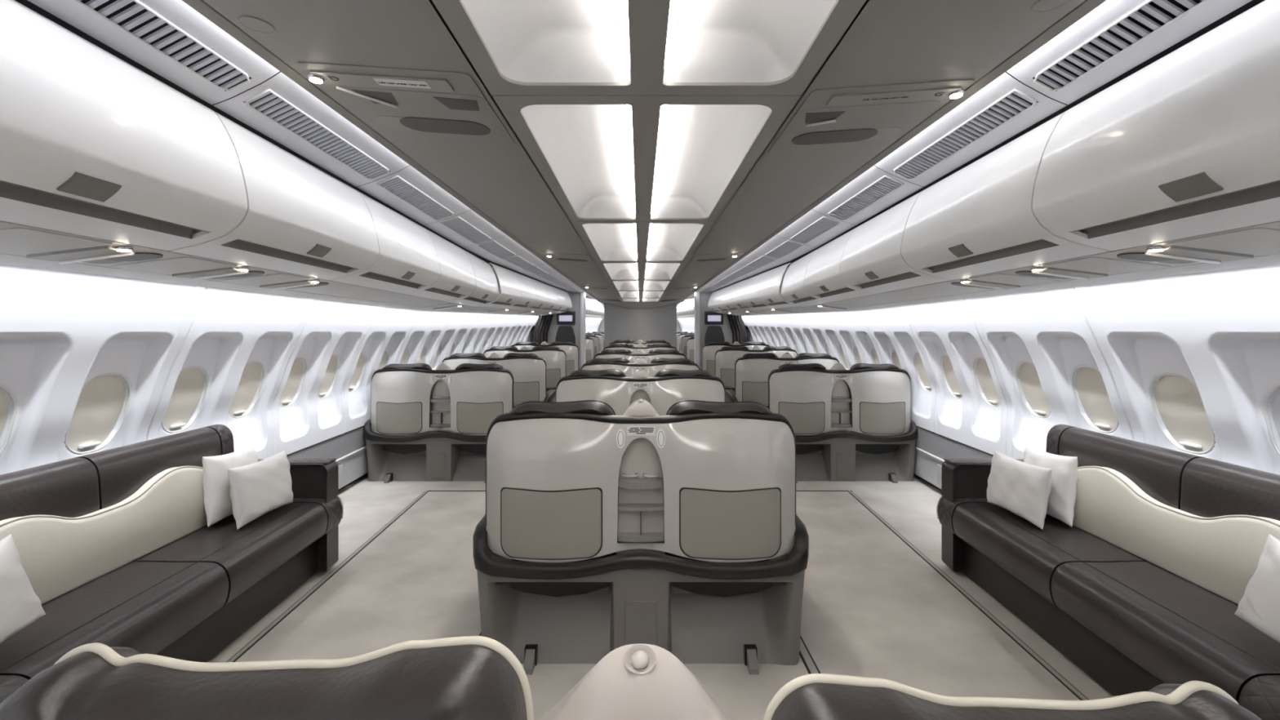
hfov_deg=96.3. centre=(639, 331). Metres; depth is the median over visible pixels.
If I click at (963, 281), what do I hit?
reading lamp
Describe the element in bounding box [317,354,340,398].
window
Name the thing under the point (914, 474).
trim
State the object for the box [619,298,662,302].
ceiling light panel
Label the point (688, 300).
ceiling
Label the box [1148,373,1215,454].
window
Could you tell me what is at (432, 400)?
shelf
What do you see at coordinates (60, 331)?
wall
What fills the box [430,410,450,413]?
shelf
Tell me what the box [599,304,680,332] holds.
wall
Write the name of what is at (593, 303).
bin
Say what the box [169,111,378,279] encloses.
bin
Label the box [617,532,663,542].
shelf
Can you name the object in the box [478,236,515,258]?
grille
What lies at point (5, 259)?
light strip
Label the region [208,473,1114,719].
floor
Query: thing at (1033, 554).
seat cushion
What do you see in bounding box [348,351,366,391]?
window
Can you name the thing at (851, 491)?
trim
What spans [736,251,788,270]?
vent panel
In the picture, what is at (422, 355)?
window
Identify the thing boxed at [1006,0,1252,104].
vent panel
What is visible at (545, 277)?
grille
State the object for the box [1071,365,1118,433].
window
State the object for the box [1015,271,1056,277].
speaker grille
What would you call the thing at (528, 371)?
seat
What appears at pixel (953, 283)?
speaker grille
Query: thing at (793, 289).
bin
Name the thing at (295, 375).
window
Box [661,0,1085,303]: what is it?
ceiling
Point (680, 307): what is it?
bin
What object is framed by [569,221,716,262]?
ceiling light panel
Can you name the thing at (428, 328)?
wall
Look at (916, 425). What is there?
trim
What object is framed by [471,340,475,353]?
window
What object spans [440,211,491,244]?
grille
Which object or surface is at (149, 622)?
seat cushion
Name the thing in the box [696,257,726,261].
speaker grille
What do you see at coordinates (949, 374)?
window
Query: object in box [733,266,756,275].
grille
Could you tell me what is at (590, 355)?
seat
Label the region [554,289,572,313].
bin
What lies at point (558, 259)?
speaker grille
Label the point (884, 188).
grille
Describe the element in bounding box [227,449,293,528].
throw pillow
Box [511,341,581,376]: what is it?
seat
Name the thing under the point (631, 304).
ceiling
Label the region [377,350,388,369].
window
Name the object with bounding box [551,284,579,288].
vent panel
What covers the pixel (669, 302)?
ceiling
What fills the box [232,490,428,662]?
trim
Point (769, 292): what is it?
bin
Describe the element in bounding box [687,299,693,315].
bin
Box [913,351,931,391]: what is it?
window
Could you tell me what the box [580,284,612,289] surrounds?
panel
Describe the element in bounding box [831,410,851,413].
shelf
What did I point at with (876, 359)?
window
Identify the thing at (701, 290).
vent panel
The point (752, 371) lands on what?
seat
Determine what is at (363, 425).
trim
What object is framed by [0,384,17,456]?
window
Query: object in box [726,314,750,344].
curtain
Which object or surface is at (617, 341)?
seat
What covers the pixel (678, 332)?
seat
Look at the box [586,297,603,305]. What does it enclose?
ceiling
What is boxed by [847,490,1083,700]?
trim
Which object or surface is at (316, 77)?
reading lamp
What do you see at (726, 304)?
bin
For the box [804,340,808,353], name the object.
window
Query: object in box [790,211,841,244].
grille
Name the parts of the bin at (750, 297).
bin door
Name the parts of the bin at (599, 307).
bin door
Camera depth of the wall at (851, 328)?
8.67 m
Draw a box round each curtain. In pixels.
[529,314,553,344]
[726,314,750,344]
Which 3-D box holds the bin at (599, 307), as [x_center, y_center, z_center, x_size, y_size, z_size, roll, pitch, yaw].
[-1.833,-0.921,24.588,0.289,0.530,1.206,0,1,0]
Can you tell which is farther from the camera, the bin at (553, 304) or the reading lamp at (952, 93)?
the bin at (553, 304)
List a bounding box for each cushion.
[0,457,99,520]
[0,561,228,679]
[75,426,221,509]
[132,502,327,606]
[511,551,616,562]
[665,551,769,562]
[952,502,1147,606]
[1051,561,1279,702]
[1058,426,1204,509]
[1180,457,1279,520]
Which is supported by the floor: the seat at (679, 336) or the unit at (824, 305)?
the seat at (679, 336)
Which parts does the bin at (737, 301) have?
bin door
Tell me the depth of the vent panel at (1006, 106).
2.58 m
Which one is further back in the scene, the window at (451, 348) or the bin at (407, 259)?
the window at (451, 348)
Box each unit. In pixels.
[0,227,163,264]
[109,257,264,279]
[220,273,328,289]
[423,303,462,310]
[481,308,509,312]
[513,311,533,314]
[746,311,766,314]
[770,308,798,312]
[817,303,856,310]
[951,273,1059,289]
[1015,257,1170,279]
[1116,227,1279,264]
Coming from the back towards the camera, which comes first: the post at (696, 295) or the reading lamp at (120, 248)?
the post at (696, 295)
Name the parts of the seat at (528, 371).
edge trim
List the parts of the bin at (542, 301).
bin door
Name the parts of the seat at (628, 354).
edge trim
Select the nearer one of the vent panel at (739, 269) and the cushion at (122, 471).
the cushion at (122, 471)
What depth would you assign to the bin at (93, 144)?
1.60 m
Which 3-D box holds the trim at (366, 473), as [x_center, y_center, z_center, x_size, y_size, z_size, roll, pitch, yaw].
[-2.718,1.377,4.696,0.240,0.266,19.409,0,0,-2]
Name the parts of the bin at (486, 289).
bin door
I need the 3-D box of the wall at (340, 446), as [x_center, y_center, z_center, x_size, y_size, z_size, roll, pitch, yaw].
[-2.647,1.122,4.696,0.262,0.646,19.410,0,0,-2]
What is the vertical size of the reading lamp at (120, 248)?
0.020 m
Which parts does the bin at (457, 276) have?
bin door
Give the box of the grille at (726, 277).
[721,272,741,280]
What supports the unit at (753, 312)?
attached to the ceiling at (943, 288)
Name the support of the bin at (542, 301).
attached to the ceiling at (333, 288)
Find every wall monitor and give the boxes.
[556,311,575,324]
[704,311,723,324]
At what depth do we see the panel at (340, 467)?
5.25 m
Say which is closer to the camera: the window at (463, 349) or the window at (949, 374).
the window at (949, 374)
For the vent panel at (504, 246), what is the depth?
6.31 m
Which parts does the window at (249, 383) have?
shade handle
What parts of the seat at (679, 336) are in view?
edge trim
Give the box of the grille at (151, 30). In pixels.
[72,0,249,91]
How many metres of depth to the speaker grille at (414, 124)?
2.59 m
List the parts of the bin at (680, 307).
bin door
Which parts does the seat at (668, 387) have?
edge trim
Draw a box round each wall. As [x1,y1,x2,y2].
[0,263,417,475]
[216,71,556,281]
[287,426,368,488]
[396,310,604,368]
[547,291,580,366]
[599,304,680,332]
[604,300,676,348]
[676,310,883,369]
[699,291,732,366]
[714,71,1063,281]
[862,263,1279,475]
[914,426,992,488]
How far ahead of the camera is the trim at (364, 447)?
5.46 m
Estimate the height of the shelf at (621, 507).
0.016 m
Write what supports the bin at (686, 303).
attached to the ceiling at (943, 288)
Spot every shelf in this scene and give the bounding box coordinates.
[430,398,450,402]
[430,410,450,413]
[430,423,450,426]
[617,477,663,489]
[617,503,663,511]
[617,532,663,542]
[831,398,851,402]
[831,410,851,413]
[831,423,851,426]
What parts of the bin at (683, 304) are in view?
bin door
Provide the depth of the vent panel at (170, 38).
1.79 m
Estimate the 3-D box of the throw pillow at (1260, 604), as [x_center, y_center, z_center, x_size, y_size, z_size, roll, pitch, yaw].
[2.044,0.862,1.720,0.160,0.387,0.468,0,0,6]
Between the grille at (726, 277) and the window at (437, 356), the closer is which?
the window at (437, 356)
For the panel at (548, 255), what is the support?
attached to the ceiling at (501, 181)
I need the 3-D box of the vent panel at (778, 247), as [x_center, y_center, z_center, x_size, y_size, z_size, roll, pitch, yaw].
[1.588,-0.920,6.394,0.469,0.148,1.208,0,0,0]
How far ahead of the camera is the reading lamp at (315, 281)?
3.25 m
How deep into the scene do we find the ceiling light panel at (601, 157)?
3.00 m
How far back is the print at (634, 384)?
4.85 m
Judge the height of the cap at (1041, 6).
0.012 m
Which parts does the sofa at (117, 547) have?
cream panel, arm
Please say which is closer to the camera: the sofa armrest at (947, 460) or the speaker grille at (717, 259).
the sofa armrest at (947, 460)
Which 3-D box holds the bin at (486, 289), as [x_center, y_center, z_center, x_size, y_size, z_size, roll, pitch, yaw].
[-1.827,-0.563,6.386,0.289,0.530,1.206,0,0,-3]
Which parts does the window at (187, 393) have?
shade handle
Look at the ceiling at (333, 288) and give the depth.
3.75 m
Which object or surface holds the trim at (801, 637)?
on the floor
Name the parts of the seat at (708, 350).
edge trim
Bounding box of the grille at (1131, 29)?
[1033,0,1209,91]
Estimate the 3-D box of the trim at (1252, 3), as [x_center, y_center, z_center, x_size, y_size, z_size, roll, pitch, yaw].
[1.691,-0.965,6.196,0.328,0.261,22.409,0,0,2]
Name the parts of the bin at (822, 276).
bin door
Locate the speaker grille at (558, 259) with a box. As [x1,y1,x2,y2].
[556,257,587,261]
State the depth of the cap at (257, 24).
1.78 m
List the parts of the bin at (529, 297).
bin door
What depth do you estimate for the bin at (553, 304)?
11.18 m
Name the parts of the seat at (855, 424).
seat, edge trim, access panel, seat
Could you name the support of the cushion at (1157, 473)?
on the sofa at (1155, 564)
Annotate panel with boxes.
[27,0,279,104]
[213,71,409,186]
[296,62,515,144]
[338,464,342,484]
[356,165,470,225]
[424,209,506,247]
[427,0,871,95]
[463,235,528,261]
[488,95,804,221]
[491,251,545,270]
[513,262,556,276]
[529,271,566,281]
[538,252,594,262]
[543,278,573,285]
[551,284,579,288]
[560,288,585,292]
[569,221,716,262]
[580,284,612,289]
[595,262,688,280]
[608,280,675,291]
[614,291,667,298]
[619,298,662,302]
[670,284,702,289]
[688,251,746,262]
[695,288,719,292]
[701,284,728,288]
[706,279,736,285]
[715,271,750,281]
[724,263,766,276]
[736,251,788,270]
[753,235,816,261]
[768,79,974,153]
[776,209,855,247]
[812,165,923,225]
[874,71,1066,186]
[937,464,941,484]
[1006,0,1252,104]
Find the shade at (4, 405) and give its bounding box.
[0,390,9,438]
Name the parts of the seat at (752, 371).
edge trim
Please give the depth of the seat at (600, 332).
22.35 m
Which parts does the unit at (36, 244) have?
door panel, letter panel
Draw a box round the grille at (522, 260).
[503,253,534,268]
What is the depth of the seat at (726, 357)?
9.93 m
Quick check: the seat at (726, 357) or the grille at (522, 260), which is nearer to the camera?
the grille at (522, 260)
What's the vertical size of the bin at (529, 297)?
0.530 m
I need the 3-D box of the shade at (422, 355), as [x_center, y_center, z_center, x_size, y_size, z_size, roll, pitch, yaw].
[-2.845,0.381,7.364,0.092,0.372,0.300,0,1,0]
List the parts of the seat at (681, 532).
panel, seat, seat, edge trim, access panel, seat, seat, panel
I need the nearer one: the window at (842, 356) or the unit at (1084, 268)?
the unit at (1084, 268)
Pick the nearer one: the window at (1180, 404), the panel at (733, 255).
the window at (1180, 404)
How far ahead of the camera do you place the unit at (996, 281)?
3.13 m
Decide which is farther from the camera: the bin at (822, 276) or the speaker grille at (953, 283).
the bin at (822, 276)
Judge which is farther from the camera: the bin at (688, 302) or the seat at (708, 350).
the bin at (688, 302)
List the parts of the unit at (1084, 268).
letter panel, door panel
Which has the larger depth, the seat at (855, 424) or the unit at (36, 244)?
the seat at (855, 424)
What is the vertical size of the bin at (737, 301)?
0.530 m
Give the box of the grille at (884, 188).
[827,168,914,220]
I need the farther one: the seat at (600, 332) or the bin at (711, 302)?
the seat at (600, 332)
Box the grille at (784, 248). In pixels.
[764,237,802,258]
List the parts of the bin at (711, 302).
bin door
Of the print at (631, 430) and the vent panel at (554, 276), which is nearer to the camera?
the print at (631, 430)
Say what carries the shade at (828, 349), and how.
attached to the window at (828, 348)
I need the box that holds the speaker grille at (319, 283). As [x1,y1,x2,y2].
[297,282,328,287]
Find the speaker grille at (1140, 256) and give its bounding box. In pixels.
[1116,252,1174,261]
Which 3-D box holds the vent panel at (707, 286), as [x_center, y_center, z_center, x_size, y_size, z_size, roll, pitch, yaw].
[1.588,-0.987,12.464,0.469,0.076,1.208,0,0,0]
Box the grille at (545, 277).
[538,274,559,280]
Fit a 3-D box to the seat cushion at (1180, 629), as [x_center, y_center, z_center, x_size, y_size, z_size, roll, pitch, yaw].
[2.088,1.126,2.130,0.556,0.224,0.838,0,0,3]
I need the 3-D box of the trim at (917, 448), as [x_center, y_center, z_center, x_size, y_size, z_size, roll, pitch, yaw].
[2.637,1.097,4.696,0.257,0.177,19.409,0,0,2]
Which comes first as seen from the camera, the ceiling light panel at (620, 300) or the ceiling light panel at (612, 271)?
the ceiling light panel at (612, 271)
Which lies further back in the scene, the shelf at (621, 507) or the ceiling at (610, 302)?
the ceiling at (610, 302)
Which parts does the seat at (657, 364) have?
edge trim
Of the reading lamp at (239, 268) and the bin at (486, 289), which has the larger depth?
the bin at (486, 289)
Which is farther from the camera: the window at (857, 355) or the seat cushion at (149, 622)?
the window at (857, 355)
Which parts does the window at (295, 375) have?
shade handle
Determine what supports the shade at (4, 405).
attached to the wall at (60, 331)
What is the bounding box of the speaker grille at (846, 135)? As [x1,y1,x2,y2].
[791,128,877,145]
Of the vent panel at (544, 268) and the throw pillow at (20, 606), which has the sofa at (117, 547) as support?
the throw pillow at (20, 606)
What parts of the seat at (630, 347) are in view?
edge trim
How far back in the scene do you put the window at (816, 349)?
9.18 m
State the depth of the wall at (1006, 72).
3.74 m
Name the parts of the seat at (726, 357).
edge trim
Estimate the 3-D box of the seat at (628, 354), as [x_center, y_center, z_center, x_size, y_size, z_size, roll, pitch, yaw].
[0.004,0.863,9.190,1.552,1.203,0.943,0,1,0]
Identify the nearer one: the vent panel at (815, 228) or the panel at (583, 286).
the vent panel at (815, 228)
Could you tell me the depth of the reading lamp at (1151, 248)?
1.98 m
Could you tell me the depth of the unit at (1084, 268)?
2.48 m
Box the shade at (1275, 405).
[1270,390,1279,438]
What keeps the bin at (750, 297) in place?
attached to the ceiling at (943, 288)
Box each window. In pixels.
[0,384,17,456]
[64,373,131,454]
[161,365,208,433]
[228,360,264,417]
[279,357,306,407]
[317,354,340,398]
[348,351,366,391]
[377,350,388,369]
[400,347,408,364]
[417,346,426,363]
[431,344,441,369]
[448,342,454,356]
[461,342,466,353]
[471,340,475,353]
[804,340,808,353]
[813,342,818,353]
[825,342,831,355]
[838,344,848,369]
[853,346,862,364]
[871,347,879,364]
[891,350,902,368]
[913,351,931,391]
[939,354,962,398]
[973,357,1000,407]
[1015,360,1051,417]
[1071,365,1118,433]
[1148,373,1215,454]
[1262,384,1279,456]
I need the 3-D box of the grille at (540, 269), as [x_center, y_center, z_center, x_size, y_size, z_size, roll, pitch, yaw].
[-1.600,-0.952,8.822,0.300,0.110,1.198,0,0,0]
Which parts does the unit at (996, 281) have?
letter panel, door panel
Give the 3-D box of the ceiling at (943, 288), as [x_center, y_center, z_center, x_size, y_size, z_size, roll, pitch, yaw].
[2.072,-0.618,17.497,0.768,0.727,45.008,0,0,1]
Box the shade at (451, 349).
[448,344,453,356]
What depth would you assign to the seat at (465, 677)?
0.57 m
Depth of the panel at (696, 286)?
12.13 m
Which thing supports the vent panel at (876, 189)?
attached to the wall at (1006, 72)
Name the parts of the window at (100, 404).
shade handle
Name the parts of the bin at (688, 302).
bin door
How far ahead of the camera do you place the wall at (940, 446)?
5.37 m
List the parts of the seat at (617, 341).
edge trim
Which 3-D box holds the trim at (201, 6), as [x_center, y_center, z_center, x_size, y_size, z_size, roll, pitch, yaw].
[-1.292,-0.974,17.500,0.039,0.053,45.000,0,0,0]
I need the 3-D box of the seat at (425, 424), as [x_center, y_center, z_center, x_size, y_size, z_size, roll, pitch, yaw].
[-2.012,0.909,6.120,1.552,1.182,0.920,0,0,0]
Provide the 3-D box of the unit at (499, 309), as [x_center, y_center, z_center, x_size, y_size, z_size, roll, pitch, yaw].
[-2.150,-0.311,8.620,0.310,0.059,0.590,0,1,0]
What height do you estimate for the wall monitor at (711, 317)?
0.330 m
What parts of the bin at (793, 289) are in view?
bin door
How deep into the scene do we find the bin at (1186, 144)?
1.60 m
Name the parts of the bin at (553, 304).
bin door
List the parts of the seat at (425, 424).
seat, access panel, edge trim, seat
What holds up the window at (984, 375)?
in the wall at (1218, 331)
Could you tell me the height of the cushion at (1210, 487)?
0.526 m
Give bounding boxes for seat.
[0,635,1262,719]
[364,362,514,483]
[441,352,555,407]
[472,398,808,674]
[483,345,568,391]
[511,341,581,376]
[555,325,575,344]
[555,368,724,415]
[580,356,700,377]
[586,331,604,348]
[586,333,604,351]
[586,334,601,355]
[586,336,595,362]
[594,348,686,363]
[603,342,676,353]
[609,339,670,346]
[676,331,693,336]
[676,333,693,351]
[679,334,693,355]
[685,336,693,362]
[698,341,769,376]
[704,325,724,344]
[712,345,797,401]
[724,352,839,407]
[768,362,917,483]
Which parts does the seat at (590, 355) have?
edge trim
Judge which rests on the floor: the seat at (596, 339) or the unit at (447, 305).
the seat at (596, 339)
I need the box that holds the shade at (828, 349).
[826,344,831,355]
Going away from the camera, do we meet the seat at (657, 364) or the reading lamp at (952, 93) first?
the reading lamp at (952, 93)
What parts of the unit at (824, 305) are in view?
letter panel, door panel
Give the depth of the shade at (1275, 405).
2.35 m
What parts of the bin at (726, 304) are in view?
bin door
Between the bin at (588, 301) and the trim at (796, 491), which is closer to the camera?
the trim at (796, 491)
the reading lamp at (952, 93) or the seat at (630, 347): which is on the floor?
the seat at (630, 347)
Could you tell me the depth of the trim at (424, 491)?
3.30 m
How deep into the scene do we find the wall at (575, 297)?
14.40 m
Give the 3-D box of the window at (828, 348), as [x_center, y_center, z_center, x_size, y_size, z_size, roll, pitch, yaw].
[2.834,0.358,8.501,0.112,0.390,0.316,0,1,0]
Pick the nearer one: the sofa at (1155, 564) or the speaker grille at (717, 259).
the sofa at (1155, 564)
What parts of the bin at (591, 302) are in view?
bin door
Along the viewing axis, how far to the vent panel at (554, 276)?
9.97 m
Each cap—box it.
[237,15,275,33]
[1031,0,1069,12]
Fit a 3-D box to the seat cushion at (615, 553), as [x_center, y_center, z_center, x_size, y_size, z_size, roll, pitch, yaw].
[-0.379,1.120,3.085,0.515,0.160,0.580,0,0,0]
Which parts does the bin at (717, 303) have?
bin door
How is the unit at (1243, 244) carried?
attached to the ceiling at (943, 288)
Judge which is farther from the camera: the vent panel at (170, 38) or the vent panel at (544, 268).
the vent panel at (544, 268)
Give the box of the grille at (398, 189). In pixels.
[372,168,453,220]
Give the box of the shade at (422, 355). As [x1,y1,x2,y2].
[417,346,424,363]
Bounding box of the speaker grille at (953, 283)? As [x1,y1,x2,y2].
[951,282,982,287]
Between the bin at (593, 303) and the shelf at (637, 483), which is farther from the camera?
the bin at (593, 303)
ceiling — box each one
[0,220,604,318]
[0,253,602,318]
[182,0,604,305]
[203,0,620,303]
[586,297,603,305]
[596,298,630,308]
[622,302,659,308]
[651,298,684,308]
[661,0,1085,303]
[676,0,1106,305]
[676,220,1279,318]
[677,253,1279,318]
[677,297,693,305]
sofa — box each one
[0,424,343,703]
[936,424,1279,719]
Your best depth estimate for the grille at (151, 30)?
1.79 m
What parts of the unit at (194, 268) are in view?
door panel, letter panel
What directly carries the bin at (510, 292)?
attached to the ceiling at (333, 288)
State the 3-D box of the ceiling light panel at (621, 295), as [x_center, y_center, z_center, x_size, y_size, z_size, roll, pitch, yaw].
[0.024,-0.956,13.725,1.162,0.176,2.744,0,0,0]
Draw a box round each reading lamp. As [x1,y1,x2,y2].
[115,245,133,252]
[236,266,248,271]
[307,72,324,84]
[310,279,319,283]
[947,88,964,98]
[960,279,969,283]
[1031,266,1043,271]
[1146,245,1164,252]
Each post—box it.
[580,292,586,366]
[693,292,699,366]
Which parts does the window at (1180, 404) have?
shade handle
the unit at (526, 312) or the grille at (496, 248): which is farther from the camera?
the unit at (526, 312)
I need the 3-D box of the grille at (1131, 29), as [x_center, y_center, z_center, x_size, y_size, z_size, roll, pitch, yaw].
[1.494,-0.929,1.538,0.172,0.116,1.198,0,0,0]
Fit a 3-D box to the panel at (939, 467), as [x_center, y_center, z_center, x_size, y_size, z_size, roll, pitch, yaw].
[2.735,1.312,5.020,0.019,0.175,0.540,0,0,3]
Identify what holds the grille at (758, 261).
attached to the vent panel at (753, 260)
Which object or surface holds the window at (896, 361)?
in the wall at (1218, 331)
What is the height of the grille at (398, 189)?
0.120 m
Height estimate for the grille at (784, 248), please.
0.123 m
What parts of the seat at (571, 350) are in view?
edge trim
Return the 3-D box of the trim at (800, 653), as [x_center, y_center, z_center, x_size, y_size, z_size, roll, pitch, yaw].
[0.744,1.498,0.700,0.010,0.004,4.400,0,0,0]
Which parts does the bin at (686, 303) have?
bin door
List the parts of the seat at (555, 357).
edge trim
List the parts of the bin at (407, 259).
bin door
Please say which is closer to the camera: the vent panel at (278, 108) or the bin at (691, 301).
the vent panel at (278, 108)
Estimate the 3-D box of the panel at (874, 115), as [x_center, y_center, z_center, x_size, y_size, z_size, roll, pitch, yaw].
[0.968,-0.937,2.560,0.628,0.061,0.780,0,0,0]
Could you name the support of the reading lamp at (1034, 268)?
attached to the unit at (1084, 268)
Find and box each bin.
[0,0,247,250]
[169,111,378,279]
[329,191,440,293]
[405,227,475,302]
[448,250,499,306]
[480,262,521,307]
[502,271,537,309]
[520,277,548,311]
[534,283,558,311]
[546,286,565,312]
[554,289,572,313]
[586,299,592,315]
[586,300,589,313]
[586,300,595,315]
[587,302,597,315]
[591,302,599,315]
[594,303,601,315]
[678,303,685,315]
[680,302,688,315]
[682,302,692,315]
[684,300,693,315]
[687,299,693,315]
[690,300,693,313]
[707,289,725,313]
[714,286,733,312]
[721,283,745,311]
[731,277,759,311]
[742,271,777,309]
[758,262,799,307]
[780,250,831,306]
[804,227,874,302]
[839,191,950,293]
[901,111,1110,279]
[1032,0,1279,250]
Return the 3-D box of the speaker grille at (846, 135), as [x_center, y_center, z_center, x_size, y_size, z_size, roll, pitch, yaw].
[0.929,-0.931,2.740,0.400,0.007,0.180,-4,0,0]
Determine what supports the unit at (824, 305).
attached to the ceiling at (943, 288)
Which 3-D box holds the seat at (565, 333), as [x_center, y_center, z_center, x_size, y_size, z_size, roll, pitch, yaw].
[-1.860,0.605,14.230,0.490,1.478,0.300,0,0,0]
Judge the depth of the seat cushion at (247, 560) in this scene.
2.86 m
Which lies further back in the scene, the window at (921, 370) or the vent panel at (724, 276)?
the vent panel at (724, 276)
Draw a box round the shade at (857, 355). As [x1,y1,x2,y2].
[855,346,862,363]
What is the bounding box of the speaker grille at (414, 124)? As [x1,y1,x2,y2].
[400,116,490,135]
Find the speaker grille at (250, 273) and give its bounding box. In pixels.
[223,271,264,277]
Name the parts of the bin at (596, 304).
bin door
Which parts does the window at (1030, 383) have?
shade handle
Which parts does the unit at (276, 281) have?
door panel, letter panel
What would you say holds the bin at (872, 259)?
attached to the ceiling at (943, 288)
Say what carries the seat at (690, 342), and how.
on the floor
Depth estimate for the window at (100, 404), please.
2.80 m
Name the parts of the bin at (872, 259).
bin door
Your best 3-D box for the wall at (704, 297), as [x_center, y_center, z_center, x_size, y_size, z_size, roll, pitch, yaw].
[2.150,0.200,14.425,1.300,2.600,0.050,0,0,0]
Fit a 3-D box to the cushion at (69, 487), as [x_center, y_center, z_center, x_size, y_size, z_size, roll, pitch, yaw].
[-2.370,0.797,2.111,0.192,0.526,0.648,0,0,-3]
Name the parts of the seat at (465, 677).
lamp knob, lamp dish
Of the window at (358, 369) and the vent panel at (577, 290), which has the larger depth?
the vent panel at (577, 290)
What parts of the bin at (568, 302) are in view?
bin door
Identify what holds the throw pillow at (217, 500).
on the sofa at (117, 547)
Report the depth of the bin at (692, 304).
18.69 m
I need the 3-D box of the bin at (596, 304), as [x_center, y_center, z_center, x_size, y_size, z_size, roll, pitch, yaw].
[-1.833,-0.897,23.374,0.289,0.530,1.206,0,1,0]
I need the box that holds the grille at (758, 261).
[746,254,776,268]
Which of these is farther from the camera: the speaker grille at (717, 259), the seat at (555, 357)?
the seat at (555, 357)
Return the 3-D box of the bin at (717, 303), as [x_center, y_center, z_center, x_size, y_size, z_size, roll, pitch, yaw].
[1.833,-0.681,12.448,0.289,0.530,1.206,0,1,0]
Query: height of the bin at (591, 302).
0.530 m
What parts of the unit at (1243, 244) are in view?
letter panel, door panel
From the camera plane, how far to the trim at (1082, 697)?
3.01 m
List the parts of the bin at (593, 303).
bin door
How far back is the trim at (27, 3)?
2.08 m
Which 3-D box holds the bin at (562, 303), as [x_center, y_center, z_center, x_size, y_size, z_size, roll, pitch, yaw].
[-1.833,-0.681,12.448,0.289,0.530,1.206,0,1,0]
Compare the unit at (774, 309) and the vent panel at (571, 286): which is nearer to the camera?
the unit at (774, 309)
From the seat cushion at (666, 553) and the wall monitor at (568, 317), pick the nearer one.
the seat cushion at (666, 553)
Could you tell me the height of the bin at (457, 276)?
0.530 m
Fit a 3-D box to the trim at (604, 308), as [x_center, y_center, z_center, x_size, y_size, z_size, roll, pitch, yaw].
[0.013,-0.680,17.400,2.225,0.020,0.020,0,0,0]
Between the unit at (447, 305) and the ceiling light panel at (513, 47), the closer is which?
the ceiling light panel at (513, 47)
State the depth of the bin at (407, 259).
3.82 m
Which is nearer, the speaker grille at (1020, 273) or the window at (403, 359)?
the speaker grille at (1020, 273)
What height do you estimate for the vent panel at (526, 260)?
0.145 m
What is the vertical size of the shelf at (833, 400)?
0.030 m
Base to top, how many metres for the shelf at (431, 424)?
0.023 m
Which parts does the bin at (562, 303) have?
bin door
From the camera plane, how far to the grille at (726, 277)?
9.99 m
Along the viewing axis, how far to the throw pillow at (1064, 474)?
2.99 m
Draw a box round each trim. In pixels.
[14,0,566,291]
[226,491,424,662]
[227,490,427,662]
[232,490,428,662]
[286,425,364,456]
[335,446,366,462]
[338,472,368,490]
[428,490,485,491]
[604,308,676,309]
[713,0,1265,291]
[795,490,852,491]
[799,649,811,674]
[800,635,820,673]
[800,638,818,673]
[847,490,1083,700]
[848,490,1088,700]
[850,490,1088,699]
[914,474,941,490]
[915,425,993,456]
[915,447,944,462]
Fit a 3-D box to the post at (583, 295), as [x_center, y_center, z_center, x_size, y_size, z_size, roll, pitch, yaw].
[-1.442,0.160,14.495,0.115,2.680,0.310,0,0,0]
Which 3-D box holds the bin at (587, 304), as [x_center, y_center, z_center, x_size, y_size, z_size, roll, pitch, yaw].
[-1.833,-0.801,18.518,0.289,0.530,1.206,0,1,0]
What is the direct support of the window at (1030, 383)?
in the wall at (1218, 331)
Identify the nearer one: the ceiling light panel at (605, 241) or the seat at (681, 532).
the seat at (681, 532)
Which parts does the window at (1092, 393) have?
shade handle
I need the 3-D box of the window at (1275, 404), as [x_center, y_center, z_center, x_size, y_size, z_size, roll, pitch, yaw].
[2.616,0.398,2.228,0.112,0.390,0.316,0,0,3]
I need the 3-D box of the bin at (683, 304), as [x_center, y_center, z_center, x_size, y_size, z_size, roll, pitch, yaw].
[1.833,-0.897,23.374,0.289,0.530,1.206,0,1,0]
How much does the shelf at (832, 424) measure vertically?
0.023 m
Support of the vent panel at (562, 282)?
attached to the wall at (278, 72)
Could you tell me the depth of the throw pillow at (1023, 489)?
3.07 m
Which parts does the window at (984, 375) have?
shade handle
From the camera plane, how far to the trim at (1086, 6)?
2.32 m
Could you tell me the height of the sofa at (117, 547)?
0.966 m
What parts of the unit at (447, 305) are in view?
door panel, letter panel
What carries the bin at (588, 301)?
attached to the ceiling at (333, 288)
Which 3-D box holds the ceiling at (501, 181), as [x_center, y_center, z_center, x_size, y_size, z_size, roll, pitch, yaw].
[-0.920,-0.945,17.500,0.691,0.061,45.000,0,0,0]
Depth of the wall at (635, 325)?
17.40 m
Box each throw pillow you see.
[0,533,45,643]
[202,444,257,526]
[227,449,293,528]
[986,449,1052,528]
[1023,444,1078,526]
[1234,533,1279,643]
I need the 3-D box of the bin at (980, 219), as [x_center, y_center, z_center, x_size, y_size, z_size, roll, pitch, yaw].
[1.640,-0.563,2.744,0.289,0.530,1.206,0,0,3]
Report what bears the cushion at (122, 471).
on the sofa at (117, 547)
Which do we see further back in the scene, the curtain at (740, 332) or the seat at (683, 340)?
the seat at (683, 340)
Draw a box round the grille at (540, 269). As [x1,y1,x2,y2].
[524,263,547,275]
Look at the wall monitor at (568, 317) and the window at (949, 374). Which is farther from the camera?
the wall monitor at (568, 317)
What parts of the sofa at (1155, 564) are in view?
arm, cream panel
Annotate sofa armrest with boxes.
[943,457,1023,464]
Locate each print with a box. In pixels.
[628,427,653,434]
[633,383,647,386]

